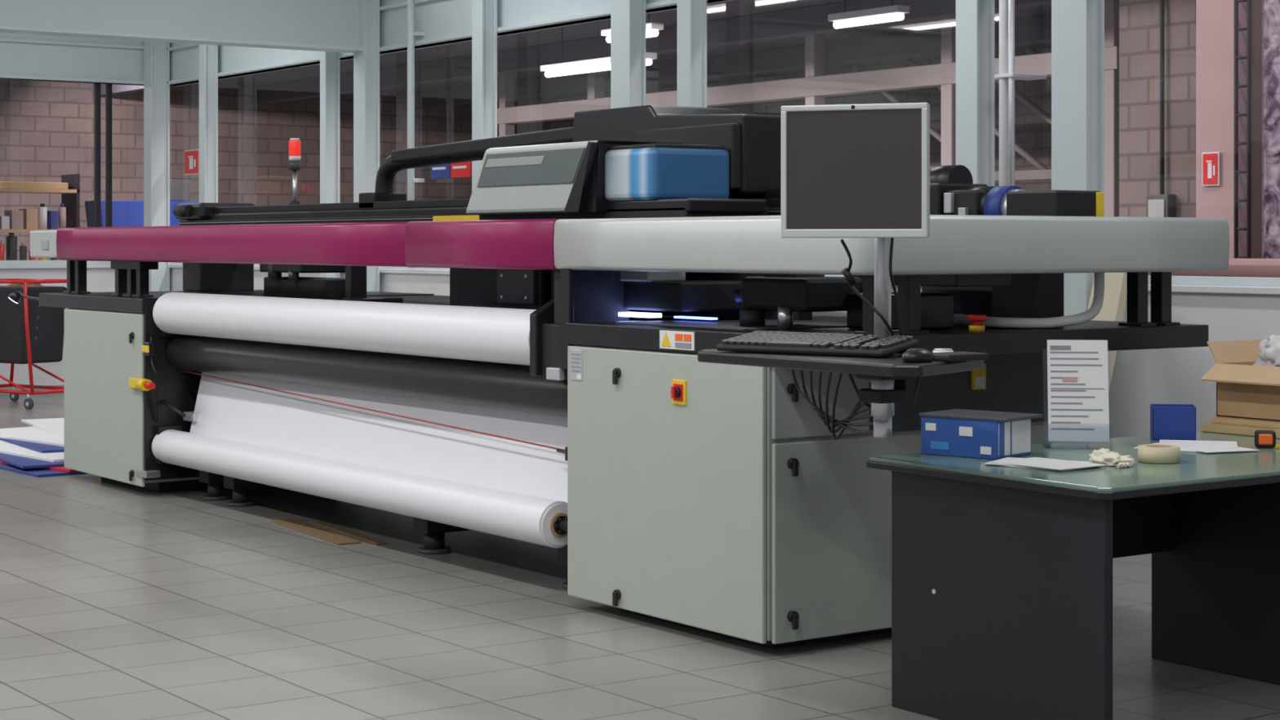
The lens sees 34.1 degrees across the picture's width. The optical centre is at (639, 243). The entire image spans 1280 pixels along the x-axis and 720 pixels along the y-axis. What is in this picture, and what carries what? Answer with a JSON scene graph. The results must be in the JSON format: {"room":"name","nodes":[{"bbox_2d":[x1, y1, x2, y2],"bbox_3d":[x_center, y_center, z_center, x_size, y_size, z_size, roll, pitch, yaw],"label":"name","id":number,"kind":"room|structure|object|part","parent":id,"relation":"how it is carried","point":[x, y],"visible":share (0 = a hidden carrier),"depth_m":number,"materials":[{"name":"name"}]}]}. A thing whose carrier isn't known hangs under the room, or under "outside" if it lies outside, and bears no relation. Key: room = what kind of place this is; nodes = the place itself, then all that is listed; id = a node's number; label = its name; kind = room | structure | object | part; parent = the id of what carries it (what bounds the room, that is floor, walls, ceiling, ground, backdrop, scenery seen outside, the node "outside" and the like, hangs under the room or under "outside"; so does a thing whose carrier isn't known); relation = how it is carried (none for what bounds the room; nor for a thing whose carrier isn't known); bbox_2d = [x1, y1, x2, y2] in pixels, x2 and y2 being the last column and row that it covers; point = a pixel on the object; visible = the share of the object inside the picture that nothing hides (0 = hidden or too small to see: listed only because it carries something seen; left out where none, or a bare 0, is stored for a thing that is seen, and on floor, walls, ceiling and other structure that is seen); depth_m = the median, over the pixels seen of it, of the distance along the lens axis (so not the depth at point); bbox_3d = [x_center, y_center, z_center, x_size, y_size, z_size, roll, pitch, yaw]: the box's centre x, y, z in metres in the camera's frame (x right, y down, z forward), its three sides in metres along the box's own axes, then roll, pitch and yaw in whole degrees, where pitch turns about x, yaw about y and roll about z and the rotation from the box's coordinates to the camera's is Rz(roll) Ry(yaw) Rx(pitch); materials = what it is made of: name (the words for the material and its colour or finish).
{"room":"print shop","nodes":[
{"label":"print shop","id":0,"kind":"room"},
{"bbox_2d":[0,32,143,385],"bbox_3d":[-9.737,-0.650,18.203,11.700,4.300,0.240,0,0,-35],"label":"wall","id":1,"kind":"structure","parent":0,"point":[100,277],"depth_m":20.83,"materials":[{"name":"white paint"}]},
{"bbox_2d":[0,384,64,395],"bbox_3d":[-9.686,1.460,18.131,11.700,0.080,0.015,0,0,-35],"label":"baseboard","id":2,"kind":"structure","parent":1,"relation":"attached to","point":[61,385],"depth_m":20.65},
{"bbox_2d":[0,83,111,265],"bbox_3d":[-9.739,-0.710,18.207,11.700,1.860,0.070,0,0,-35],"label":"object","id":3,"kind":"structure","parent":1,"relation":"in","point":[96,86],"depth_m":21.19,"materials":[{"name":"metal"}]},
{"bbox_2d":[0,37,144,85],"bbox_3d":[-9.722,-1.825,18.182,11.700,0.390,0.210,0,0,-35],"label":"beam","id":4,"kind":"structure","parent":1,"relation":"attached to","point":[28,60],"depth_m":20.94,"materials":[{"name":"metal"}]},
{"bbox_2d":[0,0,364,53],"bbox_3d":[-7.038,-1.895,14.355,11.650,0.550,0.260,0,0,-35],"label":"steel roof beam","id":5,"kind":"object","parent":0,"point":[316,25],"visible":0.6,"depth_m":16.79,"materials":[{"name":"grey metal"}]},
{"bbox_2d":[0,79,550,260],"bbox_3d":[-10.063,-1.500,26.700,21.000,6.000,0.300,0,0,-35],"label":"wall","id":6,"kind":"structure","parent":0,"point":[46,128],"depth_m":29.44,"materials":[{"name":"brown brick"}]},
{"bbox_2d":[184,149,199,174],"bbox_3d":[-4.530,-0.820,21.062,0.018,0.250,0.360,0,0,-35],"label":"fire extinguisher sign","id":7,"kind":"object","parent":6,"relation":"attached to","point":[191,157],"visible":0.95,"depth_m":21.05,"materials":[{"name":"red paint"}]},
{"bbox_2d":[430,161,470,178],"bbox_3d":[-1.443,-0.615,16.724,0.018,0.170,0.950,0,0,-35],"label":"notice sign","id":8,"kind":"object","parent":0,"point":[460,169],"visible":0.56,"depth_m":16.83,"materials":[{"name":"multicoloured plastic"}]},
{"bbox_2d":[93,0,1051,110],"bbox_3d":[-5.406,-2.200,20.134,21.000,0.400,15.800,0,0,-35],"label":"window","id":9,"kind":"structure","parent":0,"point":[747,39],"depth_m":23.39,"materials":[{"name":"glass"}]},
{"bbox_2d":[540,26,657,77],"bbox_3d":[-0.439,-1.992,21.083,0.140,0.515,1.900,0,0,-35],"label":"fluorescent ceiling light","id":10,"kind":"object","parent":9,"relation":"hanging from","point":[597,64],"visible":0.78,"depth_m":21.24,"materials":[{"name":"white paint"}]},
{"bbox_2d":[600,28,610,43],"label":"fluorescent ceiling light","id":11,"kind":"object","parent":9,"relation":"hanging from","point":[606,32],"depth_m":19.25,"materials":[{"name":"white paint"}]},
{"bbox_2d":[645,13,663,38],"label":"fluorescent ceiling light","id":12,"kind":"object","parent":9,"relation":"hanging from","point":[652,28],"depth_m":18.71,"materials":[{"name":"white paint"}]},
{"bbox_2d":[827,0,909,28],"bbox_3d":[1.957,-2.062,17.878,0.140,0.375,0.900,0,0,-35],"label":"fluorescent ceiling light","id":13,"kind":"object","parent":9,"relation":"hanging from","point":[891,13],"visible":1,"depth_m":17.80,"materials":[{"name":"white paint"}]},
{"bbox_2d":[0,392,1279,719],"bbox_3d":[-1.179,1.600,15.041,22.000,0.200,31.000,0,0,-35],"label":"floor","id":14,"kind":"structure","parent":0,"point":[118,601],"depth_m":7.85,"materials":[{"name":"tile"}]},
{"bbox_2d":[0,278,66,409],"bbox_3d":[-5.728,0.917,19.293,1.032,1.166,0.600,0,0,35],"label":"trolley","id":15,"kind":"object","parent":14,"relation":"on","point":[19,344],"visible":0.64,"depth_m":19.04,"materials":[{"name":"metal"}]},
{"bbox_2d":[0,173,79,260],"bbox_3d":[-8.279,0.290,23.062,4.100,2.420,0.500,0,0,-35],"label":"shelf","id":16,"kind":"object","parent":14,"relation":"on","point":[22,220],"visible":0.62,"depth_m":23.80,"materials":[{"name":"wood"}]},
{"bbox_2d":[0,417,86,477],"bbox_3d":[-3.945,1.436,15.065,2.293,0.126,2.912,0,0,-35],"label":"boards","id":17,"kind":"object","parent":14,"relation":"on","point":[37,450],"visible":0.21,"depth_m":14.36,"materials":[{"name":"blue plastic"}]},
{"bbox_2d":[84,179,198,227],"bbox_3d":[-5.815,0.375,24.687,1.600,2.250,0.600,0,0,-35],"label":"crate","id":18,"kind":"object","parent":14,"relation":"on","point":[125,213],"visible":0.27,"depth_m":24.34,"materials":[{"name":"blue plastic"}]},
{"bbox_2d":[143,40,169,291],"bbox_3d":[-4.954,-0.640,21.338,0.250,4.280,0.240,0,0,-35],"label":"steel column","id":19,"kind":"structure","parent":14,"relation":"on","point":[156,54],"depth_m":21.28,"materials":[{"name":"metal"}]},
{"bbox_2d":[199,44,217,203],"bbox_3d":[-4.211,-0.640,20.308,0.190,4.280,0.180,0,0,-35],"label":"steel column","id":20,"kind":"structure","parent":14,"relation":"on","point":[208,54],"depth_m":20.28,"materials":[{"name":"metal"}]},
{"bbox_2d":[271,518,387,545],"bbox_3d":[-1.622,1.494,10.797,0.220,0.011,1.100,0,0,-29],"label":"strips","id":21,"kind":"object","parent":14,"relation":"on","point":[316,531],"visible":1,"depth_m":10.74,"materials":[{"name":"brown wood"}]},
{"bbox_2d":[320,51,339,278],"bbox_3d":[-2.712,-0.640,18.195,0.190,4.280,0.150,0,0,-35],"label":"steel column","id":22,"kind":"structure","parent":14,"relation":"on","point":[329,61],"depth_m":18.17,"materials":[{"name":"metal"}]},
{"bbox_2d":[353,0,379,291],"bbox_3d":[-2.319,-0.640,17.641,0.190,4.280,0.250,0,0,-35],"label":"steel column","id":23,"kind":"structure","parent":14,"relation":"on","point":[366,62],"depth_m":17.59,"materials":[{"name":"grey metal"}]},
{"bbox_2d":[471,0,497,191],"bbox_3d":[-1.202,-0.640,16.067,0.190,4.280,0.190,0,0,-35],"label":"steel column","id":24,"kind":"structure","parent":14,"relation":"on","point":[484,12],"depth_m":16.03,"materials":[{"name":"metal"}]},
{"bbox_2d":[8,105,1229,648],"bbox_3d":[-0.956,0.412,11.149,2.038,2.175,8.630,0,0,-35],"label":"printer","id":25,"kind":"object","parent":14,"relation":"on","point":[559,395],"visible":0.94,"depth_m":8.86,"materials":[{"name":"grey paint"}]},
{"bbox_2d":[8,290,40,340],"bbox_3d":[-4.080,0.478,13.899,0.086,0.320,0.533,0,0,-41],"label":"task lamp","id":26,"kind":"object","parent":25,"relation":"attached to","point":[15,296],"depth_m":13.99,"materials":[{"name":"black metal"}]},
{"bbox_3d":[-1.469,0.841,10.575,0.060,0.178,4.450,0,0,-35],"label":"tension cord","id":27,"kind":"part","parent":25,"relation":"part of","materials":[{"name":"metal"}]},
{"bbox_2d":[697,237,988,439],"bbox_3d":[0.785,0.177,6.533,1.040,0.914,1.265,0,0,-35],"label":"keyboard tray","id":28,"kind":"object","parent":25,"relation":"attached to","point":[888,375],"visible":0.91,"depth_m":6.26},
{"bbox_2d":[715,330,919,357],"bbox_3d":[0.534,0.304,6.326,0.375,0.056,0.632,0,0,-35],"label":"keyboard","id":29,"kind":"object","parent":28,"relation":"on","point":[778,342],"depth_m":6.26,"materials":[{"name":"black paint"}]},
{"bbox_2d":[781,102,929,237],"bbox_3d":[0.649,-0.213,6.197,0.444,0.394,0.128,0,0,20],"label":"computer monitor","id":30,"kind":"object","parent":28,"relation":"attached to","point":[859,170],"visible":1,"depth_m":6.14,"materials":[{"name":"silver metal"}]},
{"bbox_2d":[901,348,934,362],"bbox_3d":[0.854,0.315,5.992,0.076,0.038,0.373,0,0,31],"label":"computer mouse","id":31,"kind":"object","parent":28,"relation":"on","point":[914,355],"visible":0.88,"depth_m":5.85,"materials":[{"name":"black paint"}]},
{"bbox_2d":[933,348,953,352],"bbox_3d":[0.891,0.322,6.125,0.060,0.024,0.060,0,0,-35],"label":"round tin","id":32,"kind":"object","parent":28,"relation":"on","point":[935,350],"visible":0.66,"depth_m":6.11,"materials":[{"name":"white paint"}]},
{"bbox_2d":[610,0,645,108],"bbox_3d":[-0.086,-0.640,14.492,0.190,4.280,0.270,0,0,-35],"label":"steel column","id":33,"kind":"structure","parent":14,"relation":"on","point":[628,17],"depth_m":14.43,"materials":[{"name":"metal"}]},
{"bbox_2d":[676,0,706,107],"bbox_3d":[0.343,-0.640,13.889,0.190,4.280,0.190,0,0,-35],"label":"steel column","id":34,"kind":"structure","parent":14,"relation":"on","point":[691,15],"depth_m":13.86,"materials":[{"name":"metal"}]},
{"bbox_2d":[497,0,1119,217],"bbox_3d":[1.230,-0.375,22.144,0.190,3.750,10.200,0,0,-35],"label":"steel frame","id":35,"kind":"object","parent":14,"relation":"on","point":[815,86],"visible":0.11,"depth_m":20.51,"materials":[{"name":"grey metal"}]},
{"bbox_2d":[852,45,1051,181],"bbox_3d":[4.396,-0.265,20.835,0.100,3.530,8.060,0,0,-35],"label":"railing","id":36,"kind":"object","parent":14,"relation":"on","point":[1043,172],"visible":0.08,"depth_m":21.40,"materials":[{"name":"metal"}]},
{"bbox_2d":[955,0,994,186],"bbox_3d":[1.881,-0.640,11.719,0.190,4.280,0.210,0,0,-35],"label":"steel column","id":37,"kind":"structure","parent":14,"relation":"on","point":[975,19],"depth_m":11.68,"materials":[{"name":"metal"}]},
{"bbox_2d":[866,431,1279,719],"bbox_3d":[2.071,1.100,7.120,2.578,0.800,1.058,0,0,-35],"label":"office desk","id":38,"kind":"object","parent":14,"relation":"on","point":[1002,576],"visible":0.92,"depth_m":6.52,"materials":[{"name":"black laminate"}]},
{"bbox_2d":[919,408,1042,459],"bbox_3d":[1.126,0.631,6.891,0.335,0.136,0.230,0,0,41],"label":"box","id":39,"kind":"object","parent":38,"relation":"on","point":[960,433],"visible":1,"depth_m":6.82,"materials":[{"name":"blue paper"}]},
{"bbox_2d":[983,457,1106,471],"bbox_3d":[1.274,0.695,6.573,0.369,0.009,0.287,0,0,45],"label":"paper stack","id":40,"kind":"object","parent":38,"relation":"on","point":[1036,463],"visible":1,"depth_m":6.53,"materials":[{"name":"white paper"}]},
{"bbox_2d":[1042,339,1111,448],"bbox_3d":[1.502,0.516,7.153,0.230,0.366,0.160,0,0,7],"label":"sign","id":41,"kind":"object","parent":38,"relation":"on","point":[1077,376],"visible":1,"depth_m":7.16,"materials":[{"name":"white paper"}]},
{"bbox_2d":[1088,448,1136,467],"bbox_3d":[1.487,0.676,6.579,0.130,0.047,0.183,0,0,-35],"label":"gloves","id":42,"kind":"object","parent":38,"relation":"on","point":[1104,456],"visible":0.95,"depth_m":6.55,"materials":[{"name":"white fabric"}]},
{"bbox_2d":[1137,444,1180,463],"bbox_3d":[1.661,0.674,6.671,0.132,0.049,0.132,0,0,-35],"label":"tape roll","id":43,"kind":"object","parent":38,"relation":"on","point":[1147,453],"visible":1,"depth_m":6.62,"materials":[{"name":"paper"}]},
{"bbox_2d":[1150,404,1195,440],"bbox_3d":[1.904,0.639,7.444,0.150,0.120,0.120,0,0,10],"label":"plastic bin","id":44,"kind":"object","parent":38,"relation":"on","point":[1167,421],"visible":0.98,"depth_m":7.39,"materials":[{"name":"blue plastic"}]},
{"bbox_2d":[1133,440,1259,453],"bbox_3d":[1.929,0.695,7.119,0.393,0.009,0.394,0,0,33],"label":"loose papers","id":45,"kind":"object","parent":38,"relation":"on","point":[1193,446],"visible":0.85,"depth_m":7.09,"materials":[{"name":"white paper"}]},
{"bbox_2d":[1200,417,1279,438],"bbox_3d":[2.530,0.674,7.686,0.660,0.049,0.610,0,0,-35],"label":"wooden boards","id":46,"kind":"object","parent":38,"relation":"on","point":[1247,427],"visible":0.86,"depth_m":7.64,"materials":[{"name":"brown wood"}]},
{"bbox_2d":[1200,334,1279,422],"bbox_3d":[2.401,0.470,7.769,0.526,0.357,0.436,0,0,-35],"label":"box","id":47,"kind":"object","parent":46,"relation":"on","point":[1246,373],"visible":1,"depth_m":7.71,"materials":[{"name":"brown cardboard"}]},
{"bbox_2d":[1254,430,1279,448],"bbox_3d":[2.143,0.669,7.116,0.085,0.060,0.048,0,0,15],"label":"tape measure","id":48,"kind":"object","parent":38,"relation":"on","point":[1263,438],"visible":1,"depth_m":7.10,"materials":[{"name":"orange plastic"}]},
{"bbox_2d":[1051,0,1104,442],"bbox_3d":[2.327,-0.640,11.091,0.190,4.280,0.290,0,0,-35],"label":"steel column","id":49,"kind":"structure","parent":14,"relation":"on","point":[1077,26],"depth_m":11.03,"materials":[{"name":"metal"}]},
{"bbox_2d":[1087,272,1126,392],"bbox_3d":[2.307,0.790,10.697,0.458,1.420,0.200,0,0,-35],"label":"board","id":50,"kind":"object","parent":14,"relation":"on","point":[1113,308],"visible":0.02,"depth_m":10.71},
{"bbox_2d":[1147,257,1279,277],"bbox_3d":[4.008,0.790,9.801,0.100,1.420,6.450,0,0,-35],"label":"ledge","id":51,"kind":"object","parent":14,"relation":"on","point":[1255,268],"visible":0.02,"depth_m":10.90,"materials":[{"name":"pink paint"}]},
{"bbox_2d":[1195,0,1262,258],"bbox_3d":[4.223,-1.250,14.943,0.300,5.500,0.350,0,0,-35],"label":"concrete pillar","id":52,"kind":"structure","parent":14,"relation":"on","point":[1215,19],"depth_m":14.83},
{"bbox_2d":[1202,151,1219,186],"bbox_3d":[4.071,-0.530,14.866,0.018,0.240,0.150,0,0,-35],"label":"fire extinguisher sign","id":53,"kind":"object","parent":52,"relation":"attached to","point":[1211,160],"visible":1,"depth_m":14.86,"materials":[{"name":"red plastic"}]},
{"bbox_2d":[1234,0,1250,258],"bbox_3d":[4.222,-1.000,14.599,0.028,5.000,0.138,0,0,-35],"label":"ladder","id":54,"kind":"object","parent":14,"relation":"on","point":[1237,28],"visible":0.56,"depth_m":14.59,"materials":[{"name":"metal"}]},
{"bbox_2d":[1263,0,1279,258],"bbox_3d":[5.975,-1.250,12.422,0.040,5.500,5.450,0,0,-35],"label":"curtain","id":55,"kind":"object","parent":14,"relation":"on","point":[1271,7],"visible":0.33,"depth_m":14.58,"materials":[{"name":"fabric"}]},
{"bbox_2d":[168,0,1279,438],"bbox_3d":[1.467,-0.650,12.658,0.240,4.300,22.050,0,0,-35],"label":"wall","id":56,"kind":"structure","parent":0,"point":[1141,378],"depth_m":10.72,"materials":[{"name":"white paint"}]},
{"bbox_2d":[407,0,424,267],"bbox_3d":[-1.839,-1.290,17.086,0.150,2.980,0.100,0,0,-35],"label":"drain pipe","id":57,"kind":"object","parent":56,"relation":"attached to","point":[411,33],"visible":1,"depth_m":17.04,"materials":[{"name":"metal"}]},
{"bbox_2d":[167,0,732,85],"bbox_3d":[1.476,-1.815,12.602,0.210,0.370,21.950,0,0,-35],"label":"beam","id":58,"kind":"structure","parent":56,"relation":"attached to","point":[442,22],"depth_m":17.04,"materials":[{"name":"metal"}]},
{"bbox_2d":[169,262,1279,287],"bbox_3d":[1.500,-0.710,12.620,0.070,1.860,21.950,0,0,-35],"label":"window sill","id":59,"kind":"structure","parent":56,"relation":"in","point":[1175,280],"depth_m":10.57,"materials":[{"name":"white paint"}]},
{"bbox_2d":[994,0,1046,186],"bbox_3d":[1.794,-0.693,11.799,0.260,4.115,1.130,0,0,-35],"label":"conduit","id":60,"kind":"object","parent":56,"relation":"attached to","point":[1006,76],"visible":0.2,"depth_m":11.34,"materials":[{"name":"grey metal"}]},
{"bbox_2d":[550,48,1051,191],"bbox_3d":[7.302,-1.500,20.628,0.300,6.000,30.300,0,0,-35],"label":"wall","id":61,"kind":"structure","parent":0,"point":[1033,133],"depth_m":25.50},
{"bbox_2d":[1119,0,1263,258],"bbox_3d":[7.658,-1.500,11.440,0.250,6.000,12.900,0,0,-35],"label":"wall","id":62,"kind":"structure","parent":0,"point":[1139,20],"depth_m":16.34,"materials":[{"name":"brick"}]},
{"bbox_2d":[1146,0,1195,217],"bbox_3d":[4.171,-1.850,16.044,0.110,4.301,0.635,0,0,-35],"label":"switch box","id":63,"kind":"object","parent":62,"relation":"attached to","point":[1162,205],"visible":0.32,"depth_m":16.19,"materials":[{"name":"white plastic"}]}
]}

